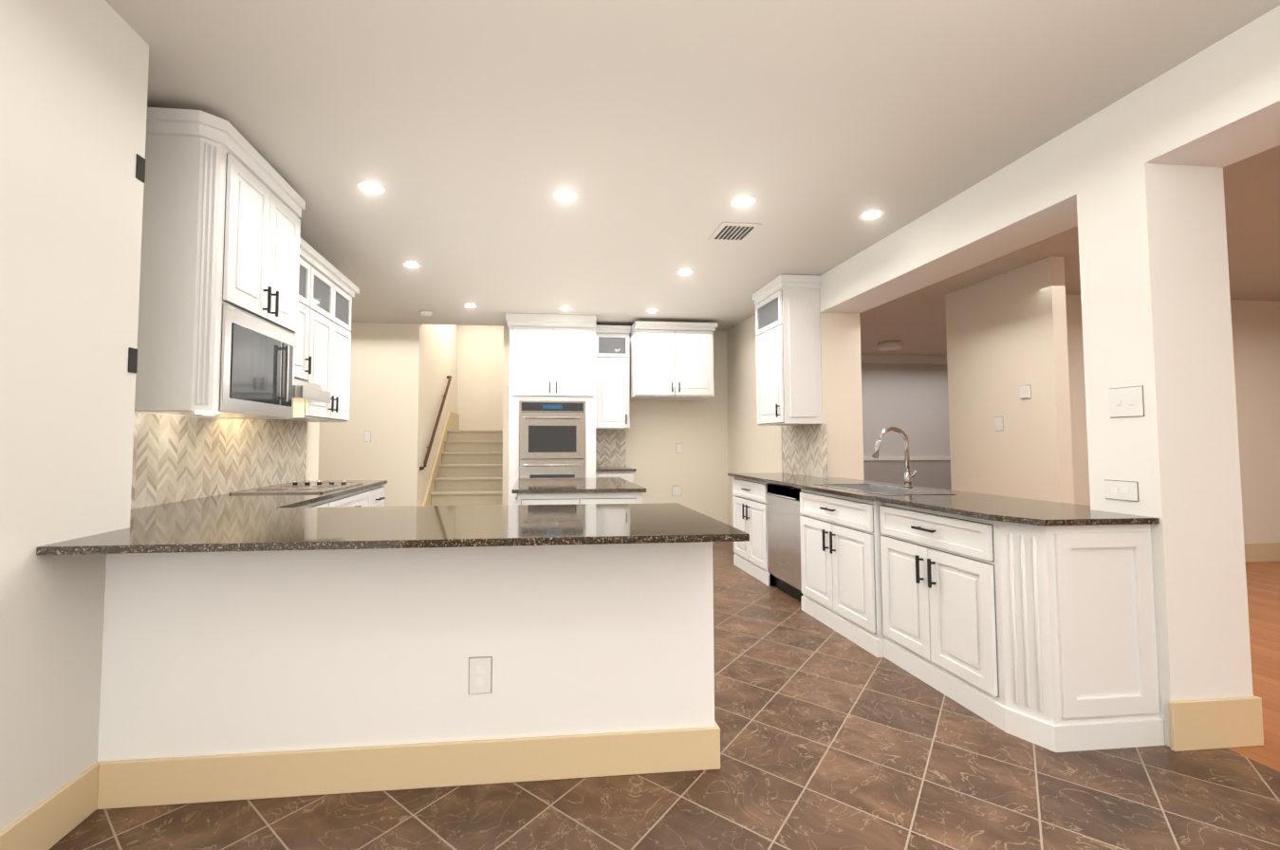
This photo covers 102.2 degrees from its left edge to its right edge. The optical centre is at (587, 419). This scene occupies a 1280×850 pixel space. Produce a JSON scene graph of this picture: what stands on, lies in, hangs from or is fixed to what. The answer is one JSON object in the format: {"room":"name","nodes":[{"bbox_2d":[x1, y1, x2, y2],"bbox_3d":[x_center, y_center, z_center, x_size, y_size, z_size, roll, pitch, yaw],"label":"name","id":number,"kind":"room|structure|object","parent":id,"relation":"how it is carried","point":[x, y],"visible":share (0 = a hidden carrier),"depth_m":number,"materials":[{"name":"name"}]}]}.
{"room":"kitchen","nodes":[
{"label":"kitchen","id":0,"kind":"room"},
{"bbox_2d":[0,0,148,832],"bbox_3d":[-1.663,-0.180,-0.833,0.525,2.740,5.440,0,-3,-6],"label":"wall","id":1,"kind":"structure","parent":0,"point":[73,89],"depth_m":1.60,"materials":[{"name":"beige paint"}]},
{"bbox_2d":[0,761,102,849],"bbox_3d":[-1.394,1.115,-0.855,0.019,0.150,5.220,0,-3,-6],"label":"baseboard","id":2,"kind":"structure","parent":1,"relation":"attached to","point":[70,806],"depth_m":1.58,"materials":[{"name":"beige wood"}]},
{"bbox_2d":[128,153,145,373],"bbox_3d":[-1.674,-0.577,1.899,0.016,0.810,0.038,0,-3,-6],"label":"door hinge","id":3,"kind":"object","parent":1,"relation":"attached to","point":[133,352],"visible":0.79,"depth_m":1.90,"materials":[{"name":"black metal"}]},
{"bbox_2d":[305,422,319,481],"bbox_3d":[-2.266,0.001,3.158,0.120,2.740,2.630,0,-3,-6],"label":"wall","id":4,"kind":"structure","parent":0,"point":[312,452],"depth_m":4.32,"materials":[{"name":"beige paint"}]},
{"bbox_2d":[130,412,307,509],"bbox_3d":[-2.190,0.206,3.035,0.008,0.480,2.350,0,-3,-6],"label":"backsplash","id":5,"kind":"structure","parent":4,"relation":"attached to","point":[176,458],"depth_m":2.95,"materials":[{"name":"beige tile"}]},
{"bbox_2d":[138,118,305,338],"bbox_3d":[-1.927,-0.914,2.685,0.448,0.775,0.820,0,-3,-6],"label":"upper cabinet","id":6,"kind":"object","parent":4,"relation":"attached to","point":[224,203],"depth_m":2.33,"materials":[{"name":"white wood"}]},
{"bbox_2d":[144,303,295,418],"bbox_3d":[-1.897,-0.273,2.699,0.450,0.499,0.694,0,-3,-6],"label":"microwave","id":7,"kind":"object","parent":6,"relation":"attached to","point":[257,368],"visible":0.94,"depth_m":2.63,"materials":[{"name":"silver metal"}]},
{"bbox_2d":[214,251,313,383],"bbox_3d":[-2.049,-0.694,3.293,0.328,0.860,0.428,0,-3,-6],"label":"upper cabinet","id":8,"kind":"object","parent":4,"relation":"attached to","point":[304,346],"depth_m":3.46,"materials":[{"name":"white wood"}]},
{"bbox_2d":[263,259,354,422],"bbox_3d":[-2.110,-0.546,3.893,0.328,1.100,0.790,0,-3,-6],"label":"upper cabinet","id":9,"kind":"object","parent":4,"relation":"attached to","point":[332,300],"depth_m":3.88,"materials":[{"name":"white wood"}]},
{"bbox_2d":[293,378,330,403],"bbox_3d":[-1.975,-0.184,3.278,0.478,0.120,0.415,0,-3,-6],"label":"range hood","id":10,"kind":"object","parent":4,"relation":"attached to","point":[305,392],"visible":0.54,"depth_m":3.25,"materials":[{"name":"silver metal"}]},
{"bbox_2d":[418,324,460,506],"bbox_3d":[-2.373,-0.402,8.175,0.120,4.000,3.130,0,-3,-6],"label":"wall","id":11,"kind":"structure","parent":0,"point":[440,343],"depth_m":7.55,"materials":[{"name":"beige paint"}]},
{"bbox_2d":[421,411,502,506],"bbox_3d":[-1.782,0.718,8.132,1.054,1.760,3.028,0,-3,-6],"label":"stairs","id":12,"kind":"structure","parent":11,"relation":"attached to","point":[467,469],"depth_m":7.67,"materials":[{"name":"carpet"}]},
{"bbox_2d":[456,325,501,429],"bbox_3d":[-1.942,-0.331,9.739,1.050,4.000,0.100,0,-3,-6],"label":"wall","id":13,"kind":"structure","parent":0,"point":[469,360],"depth_m":9.70,"materials":[{"name":"beige paint"}]},
{"bbox_2d":[501,326,503,429],"bbox_3d":[-1.199,-0.396,8.293,0.120,4.000,3.130,0,-3,-6],"label":"wall","id":14,"kind":"structure","parent":0,"point":[502,326],"depth_m":9.76,"materials":[{"name":"beige paint"}]},
{"bbox_2d":[317,322,728,524],"bbox_3d":[-0.983,-0.469,6.683,5.970,4.000,0.120,0,-3,-6],"label":"wall","id":15,"kind":"structure","parent":0,"point":[384,395],"depth_m":6.52,"materials":[{"name":"beige paint"}]},
{"bbox_2d":[364,431,371,441],"bbox_3d":[-2.752,0.209,6.408,0.081,0.126,0.012,0,-3,-6],"label":"light switch","id":16,"kind":"object","parent":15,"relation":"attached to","point":[367,435],"visible":1,"depth_m":6.41,"materials":[{"name":"white plastic"}]},
{"bbox_2d":[595,429,625,466],"bbox_3d":[0.268,0.372,6.705,0.450,0.480,0.008,0,-3,-6],"label":"backsplash","id":17,"kind":"structure","parent":15,"relation":"attached to","point":[610,448],"depth_m":6.70,"materials":[{"name":"beige tile"}]},
{"bbox_2d":[595,324,630,429],"bbox_3d":[0.290,-0.521,6.547,0.465,1.290,0.404,0,-3,-6],"label":"upper cabinet","id":18,"kind":"object","parent":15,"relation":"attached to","point":[612,377],"visible":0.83,"depth_m":6.38,"materials":[{"name":"white wood"}]},
{"bbox_2d":[629,320,717,400],"bbox_3d":[1.044,-0.718,6.505,1.015,0.900,0.654,0,-3,-6],"label":"upper cabinet","id":19,"kind":"object","parent":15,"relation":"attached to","point":[671,361],"visible":0.96,"depth_m":6.22,"materials":[{"name":"white wood"}]},
{"bbox_2d":[671,485,681,495],"bbox_3d":[1.168,0.936,6.769,0.126,0.126,0.008,0,-3,-6],"label":"outlet","id":20,"kind":"object","parent":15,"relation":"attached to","point":[676,490],"visible":1,"depth_m":6.77,"materials":[{"name":"white plastic"}]},
{"bbox_2d":[676,443,682,452],"bbox_3d":[1.208,0.377,6.799,0.081,0.126,0.008,0,-3,-6],"label":"light switch","id":21,"kind":"object","parent":15,"relation":"attached to","point":[678,447],"depth_m":6.80,"materials":[{"name":"white plastic"}]},
{"bbox_2d":[48,541,1279,849],"bbox_3d":[-0.436,1.333,1.626,6.070,0.060,10.220,0,-3,-6],"label":"floor","id":22,"kind":"structure","parent":0,"point":[830,739],"depth_m":1.79,"materials":[{"name":"brown tile"}]},
{"bbox_2d":[297,483,385,507],"bbox_3d":[-1.887,0.931,3.268,0.660,0.891,1.853,0,-3,-6],"label":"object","id":23,"kind":"object","parent":22,"relation":"on","point":[373,496],"visible":0.15,"depth_m":3.50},
{"bbox_2d":[36,480,387,555],"bbox_3d":[-1.851,0.451,2.870,0.648,0.025,2.725,0,-3,-6],"label":"countertop","id":24,"kind":"structure","parent":23,"relation":"on","point":[153,519],"depth_m":2.24,"materials":[{"name":"stone"}]},
{"bbox_2d":[229,480,362,494],"bbox_3d":[-1.929,0.449,3.488,0.530,0.033,0.750,0,-3,-6],"label":"cooktop","id":25,"kind":"object","parent":24,"relation":"in","point":[306,487],"visible":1,"depth_m":3.40,"materials":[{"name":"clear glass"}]},
{"bbox_2d":[127,502,749,554],"bbox_3d":[-0.462,0.415,2.090,1.938,0.025,0.895,0,-3,-6],"label":"countertop","id":26,"kind":"structure","parent":23,"relation":"on","point":[258,522],"depth_m":1.84,"materials":[{"name":"stone"}]},
{"bbox_2d":[97,541,714,761],"bbox_3d":[-0.596,0.870,1.922,2.155,0.891,0.120,0,-3,-6],"label":"wall","id":27,"kind":"structure","parent":22,"relation":"on","point":[225,653],"depth_m":1.85,"materials":[{"name":"white paint"}]},
{"bbox_2d":[98,721,720,809],"bbox_3d":[-0.566,1.238,1.855,2.136,0.150,0.046,0,-3,-6],"label":"baseboard","id":28,"kind":"structure","parent":27,"relation":"attached to","point":[136,783],"depth_m":1.82,"materials":[{"name":"beige wood"}]},
{"bbox_2d":[468,656,492,693],"bbox_3d":[-0.393,0.934,1.875,0.084,0.131,0.008,0,-3,-6],"label":"outlet","id":29,"kind":"object","parent":27,"relation":"attached to","point":[480,670],"visible":1,"depth_m":1.87,"materials":[{"name":"white plastic"}]},
{"bbox_2d":[505,313,596,504],"bbox_3d":[-0.460,0.145,6.301,1.060,2.738,0.684,0,-3,-6],"label":"tall cabinet","id":30,"kind":"object","parent":22,"relation":"on","point":[552,357],"visible":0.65,"depth_m":6.04,"materials":[{"name":"white wood"}]},
{"bbox_2d":[519,401,584,478],"bbox_3d":[-0.442,0.442,6.264,0.760,1.290,0.677,0,-3,-6],"label":"oven","id":31,"kind":"object","parent":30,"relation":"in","point":[551,439],"visible":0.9,"depth_m":5.99,"materials":[{"name":"silver metal"}]},
{"bbox_2d":[514,492,642,504],"bbox_3d":[-0.092,0.963,3.971,0.906,0.891,1.102,0,-3,-6],"label":"kitchen island","id":32,"kind":"object","parent":22,"relation":"on","point":[578,498],"visible":0.17,"depth_m":3.45,"materials":[{"name":"white wood"}]},
{"bbox_2d":[511,477,646,493],"bbox_3d":[-0.111,0.502,3.995,0.900,0.025,1.140,0,-3,-6],"label":"island countertop","id":33,"kind":"structure","parent":32,"relation":"on","point":[578,485],"depth_m":3.66,"materials":[{"name":"stone"}]},
{"bbox_2d":[595,471,633,482],"bbox_3d":[0.301,1.071,6.350,0.462,0.891,0.654,0,-3,-6],"label":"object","id":34,"kind":"object","parent":22,"relation":"on","point":[627,475],"visible":0.12,"depth_m":6.09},
{"bbox_2d":[595,466,636,471],"bbox_3d":[0.304,0.610,6.373,0.471,0.025,0.636,0,-3,-6],"label":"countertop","id":35,"kind":"structure","parent":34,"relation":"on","point":[613,469],"depth_m":6.07,"materials":[{"name":"stone"}]},
{"bbox_2d":[732,476,831,586],"bbox_3d":[1.785,1.003,4.851,0.568,0.892,0.780,0,-3,-6],"label":"base cabinet","id":36,"kind":"object","parent":22,"relation":"on","point":[750,500],"depth_m":4.62,"materials":[{"name":"white wood"}]},
{"bbox_2d":[766,483,802,601],"bbox_3d":[1.835,0.979,4.145,0.594,0.876,0.625,0,-3,-6],"label":"dishwasher","id":37,"kind":"object","parent":22,"relation":"on","point":[784,538],"visible":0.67,"depth_m":4.13,"materials":[{"name":"silver metal"}]},
{"bbox_2d":[799,525,880,657],"bbox_3d":[1.909,1.084,3.408,0.608,0.600,0.835,0,-3,-6],"label":"base cabinet","id":38,"kind":"object","parent":22,"relation":"on","point":[841,572],"depth_m":3.26,"materials":[{"name":"white wood"}]},
{"bbox_2d":[872,500,1165,752],"bbox_3d":[2.017,0.898,2.541,0.568,0.892,0.927,0,-3,-6],"label":"base cabinet","id":39,"kind":"object","parent":22,"relation":"on","point":[1043,637],"depth_m":2.13,"materials":[{"name":"white wood"}]},
{"bbox_2d":[815,483,956,495],"bbox_3d":[1.944,0.542,3.444,0.444,0.164,0.798,0,-3,-6],"label":"sink","id":40,"kind":"object","parent":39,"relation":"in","point":[882,490],"visible":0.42,"depth_m":3.58,"materials":[{"name":"silver metal"}]},
{"bbox_2d":[871,426,917,487],"bbox_3d":[2.113,0.259,3.542,0.283,0.418,0.110,0,-3,-6],"label":"faucet","id":41,"kind":"object","parent":40,"relation":"on","point":[908,475],"visible":1,"depth_m":3.56,"materials":[{"name":"silver metal"}]},
{"bbox_2d":[727,472,1159,526],"bbox_3d":[1.948,0.488,3.686,0.785,0.025,3.215,0,-3,-6],"label":"countertop","id":42,"kind":"structure","parent":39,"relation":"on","point":[1011,510],"depth_m":2.58,"materials":[{"name":"stone"}]},
{"bbox_2d":[1076,163,1253,747],"bbox_3d":[2.525,0.126,2.271,0.380,2.410,0.274,0,-3,-6],"label":"column","id":43,"kind":"structure","parent":22,"relation":"on","point":[1155,292],"depth_m":2.16,"materials":[{"name":"white paint"}]},
{"bbox_2d":[1104,480,1138,501],"bbox_3d":[2.331,0.310,2.251,0.008,0.086,0.131,0,-3,-6],"label":"outlet","id":44,"kind":"object","parent":43,"relation":"attached to","point":[1122,491],"visible":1,"depth_m":2.24,"materials":[{"name":"white plastic"}]},
{"bbox_2d":[1108,385,1144,418],"bbox_3d":[2.333,-0.076,2.233,0.012,0.131,0.131,0,-3,-6],"label":"light switch","id":45,"kind":"object","parent":43,"relation":"attached to","point":[1125,401],"visible":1,"depth_m":2.23,"materials":[{"name":"white plastic"}]},
{"bbox_2d":[1168,695,1263,751],"bbox_3d":[2.540,1.228,2.079,0.412,0.190,0.019,0,-3,-6],"label":"baseboard","id":46,"kind":"structure","parent":43,"relation":"attached to","point":[1233,722],"depth_m":2.07,"materials":[{"name":"beige wood"}]},
{"bbox_2d":[105,0,1279,355],"bbox_3d":[2.809,-2.019,3.652,12.900,1.340,13.300,0,-3,-6],"label":"ceiling","id":47,"kind":"structure","parent":0,"point":[472,137],"depth_m":2.46,"materials":[{"name":"paint"}]},
{"bbox_2d":[356,181,385,194],"bbox_3d":[-1.283,-1.371,3.042,0.155,0.003,0.155,2,-3,-42],"label":"recessed light","id":48,"kind":"object","parent":47,"relation":"in","point":[373,188],"depth_m":3.05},
{"bbox_2d":[402,261,421,268],"bbox_3d":[-1.495,-1.311,4.356,0.155,0.003,0.155,1,-3,-12],"label":"recessed light","id":49,"kind":"object","parent":47,"relation":"in","point":[412,265],"depth_m":4.37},
{"bbox_2d":[420,310,431,315],"bbox_3d":[-1.862,-1.227,5.915,0.130,0.034,0.130,0,-3,-6],"label":"smoke detector","id":50,"kind":"object","parent":47,"relation":"attached to","point":[426,312],"visible":1,"depth_m":5.87,"materials":[{"name":"white plastic"}]},
{"bbox_2d":[463,304,477,308],"bbox_3d":[-1.294,-1.252,5.661,0.155,0.003,0.155,1,-3,-12],"label":"recessed light","id":51,"kind":"object","parent":47,"relation":"in","point":[466,306],"depth_m":5.67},
{"bbox_2d":[553,188,578,201],"bbox_3d":[-0.136,-1.367,3.131,0.155,0.003,0.155,1,-3,-12],"label":"recessed light","id":52,"kind":"object","parent":47,"relation":"in","point":[565,194],"depth_m":3.13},
{"bbox_2d":[558,306,573,310],"bbox_3d":[-0.249,-1.247,5.765,0.155,0.003,0.155,1,-3,-12],"label":"recessed light","id":53,"kind":"object","parent":47,"relation":"in","point":[564,307],"depth_m":5.78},
{"bbox_2d":[646,309,659,312],"bbox_3d":[0.736,-1.243,5.864,0.155,0.003,0.155,1,-3,-12],"label":"recessed light","id":54,"kind":"object","parent":47,"relation":"in","point":[649,310],"depth_m":5.87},
{"bbox_2d":[676,269,694,275],"bbox_3d":[0.858,-1.303,4.541,0.155,0.003,0.155,1,-3,-12],"label":"recessed light","id":55,"kind":"object","parent":47,"relation":"in","point":[683,271],"depth_m":4.54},
{"bbox_2d":[707,222,761,241],"bbox_3d":[1.044,-1.338,3.686,0.280,0.015,0.310,0,-3,-6],"label":"ceiling vent","id":56,"kind":"object","parent":47,"relation":"in","point":[728,231],"visible":1,"depth_m":3.66,"materials":[{"name":"metal"}]},
{"bbox_2d":[730,196,756,207],"bbox_3d":[0.971,-1.363,3.217,0.155,0.003,0.155,1,-3,-12],"label":"recessed light","id":57,"kind":"object","parent":47,"relation":"in","point":[743,201],"depth_m":3.22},
{"bbox_2d":[858,209,885,220],"bbox_3d":[1.877,-1.355,3.402,0.155,0.003,0.155,3,-4,-45],"label":"recessed light","id":58,"kind":"object","parent":47,"relation":"in","point":[871,214],"depth_m":3.40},
{"bbox_2d":[877,340,902,351],"bbox_3d":[4.556,-1.116,7.759,0.320,0.089,0.320,0,-3,-6],"label":"ceiling lamp","id":59,"kind":"object","parent":47,"relation":"attached to","point":[890,345],"visible":1,"depth_m":7.66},
{"bbox_2d":[726,309,864,525],"bbox_3d":[2.288,0.069,4.657,0.380,2.740,4.510,0,-3,-6],"label":"wall","id":60,"kind":"structure","parent":0,"point":[753,447],"depth_m":4.67,"materials":[{"name":"beige paint"}]},
{"bbox_2d":[752,274,822,426],"bbox_3d":[1.871,-0.618,4.893,0.404,1.335,0.620,0,-3,-6],"label":"upper cabinet","id":61,"kind":"object","parent":60,"relation":"attached to","point":[788,351],"visible":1,"depth_m":4.62,"materials":[{"name":"white wood"}]},
{"bbox_2d":[781,423,827,478],"bbox_3d":[2.061,0.292,4.938,0.012,0.480,0.815,0,-3,-6],"label":"backsplash","id":62,"kind":"structure","parent":60,"relation":"attached to","point":[804,450],"depth_m":4.89,"materials":[{"name":"beige tile"}]},
{"bbox_2d":[819,5,1279,313],"bbox_3d":[2.671,-1.309,0.879,0.380,0.330,7.640,0,-3,-6],"label":"header","id":63,"kind":"object","parent":60,"relation":"in","point":[1216,104],"visible":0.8,"depth_m":2.40,"materials":[{"name":"white paint"}]},
{"bbox_2d":[860,354,951,490],"bbox_3d":[5.218,0.260,8.865,7.050,2.740,0.170,0,-3,-6],"label":"wall","id":64,"kind":"structure","parent":0,"point":[908,396],"depth_m":8.87,"materials":[{"name":"paint"}]},
{"bbox_2d":[956,256,1077,504],"bbox_3d":[3.763,0.066,4.578,0.120,2.740,0.940,0,-3,-6],"label":"wall","id":65,"kind":"structure","parent":0,"point":[1010,333],"depth_m":4.48,"materials":[{"name":"beige paint"}]},
{"bbox_2d":[994,416,1003,430],"bbox_3d":[3.692,0.037,4.622,0.012,0.131,0.086,0,-3,-6],"label":"switch","id":66,"kind":"object","parent":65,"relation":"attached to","point":[998,424],"visible":1,"depth_m":4.62,"materials":[{"name":"white plastic"}]},
{"bbox_2d":[1020,384,1031,399],"bbox_3d":[3.713,-0.234,4.370,0.022,0.121,0.091,0,-3,-6],"label":"thermostat","id":67,"kind":"object","parent":65,"relation":"attached to","point":[1025,392],"visible":1,"depth_m":4.35,"materials":[{"name":"white plastic"}]},
{"bbox_2d":[945,290,1279,543],"bbox_3d":[6.305,0.102,5.384,5.340,2.740,0.120,0,-3,-6],"label":"wall","id":68,"kind":"structure","parent":0,"point":[1255,324],"depth_m":5.38,"materials":[{"name":"beige paint"}]},
{"bbox_2d":[1243,542,1279,562],"bbox_3d":[6.371,1.373,5.264,5.220,0.190,0.016,0,-3,-6],"label":"baseboard","id":69,"kind":"structure","parent":68,"relation":"attached to","point":[1258,551],"depth_m":5.32,"materials":[{"name":"beige wood"}]},
{"bbox_2d":[1226,561,1279,771],"bbox_3d":[5.904,1.398,3.052,6.830,0.060,11.800,0,-3,-6],"label":"floor","id":70,"kind":"structure","parent":0,"point":[1263,585],"depth_m":3.03,"materials":[{"name":"brown wood"}]},
{"label":"outside","id":71,"kind":"structure","parent":0,"visible":0},
{"bbox_2d":[419,375,451,470],"bbox_3d":[-2.213,-0.039,7.586,0.090,1.466,1.983,0,-3,-6],"label":"handrail","id":72,"kind":"object","parent":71,"point":[429,447],"visible":1,"depth_m":7.32,"materials":[{"name":"brown wood"}]}
]}

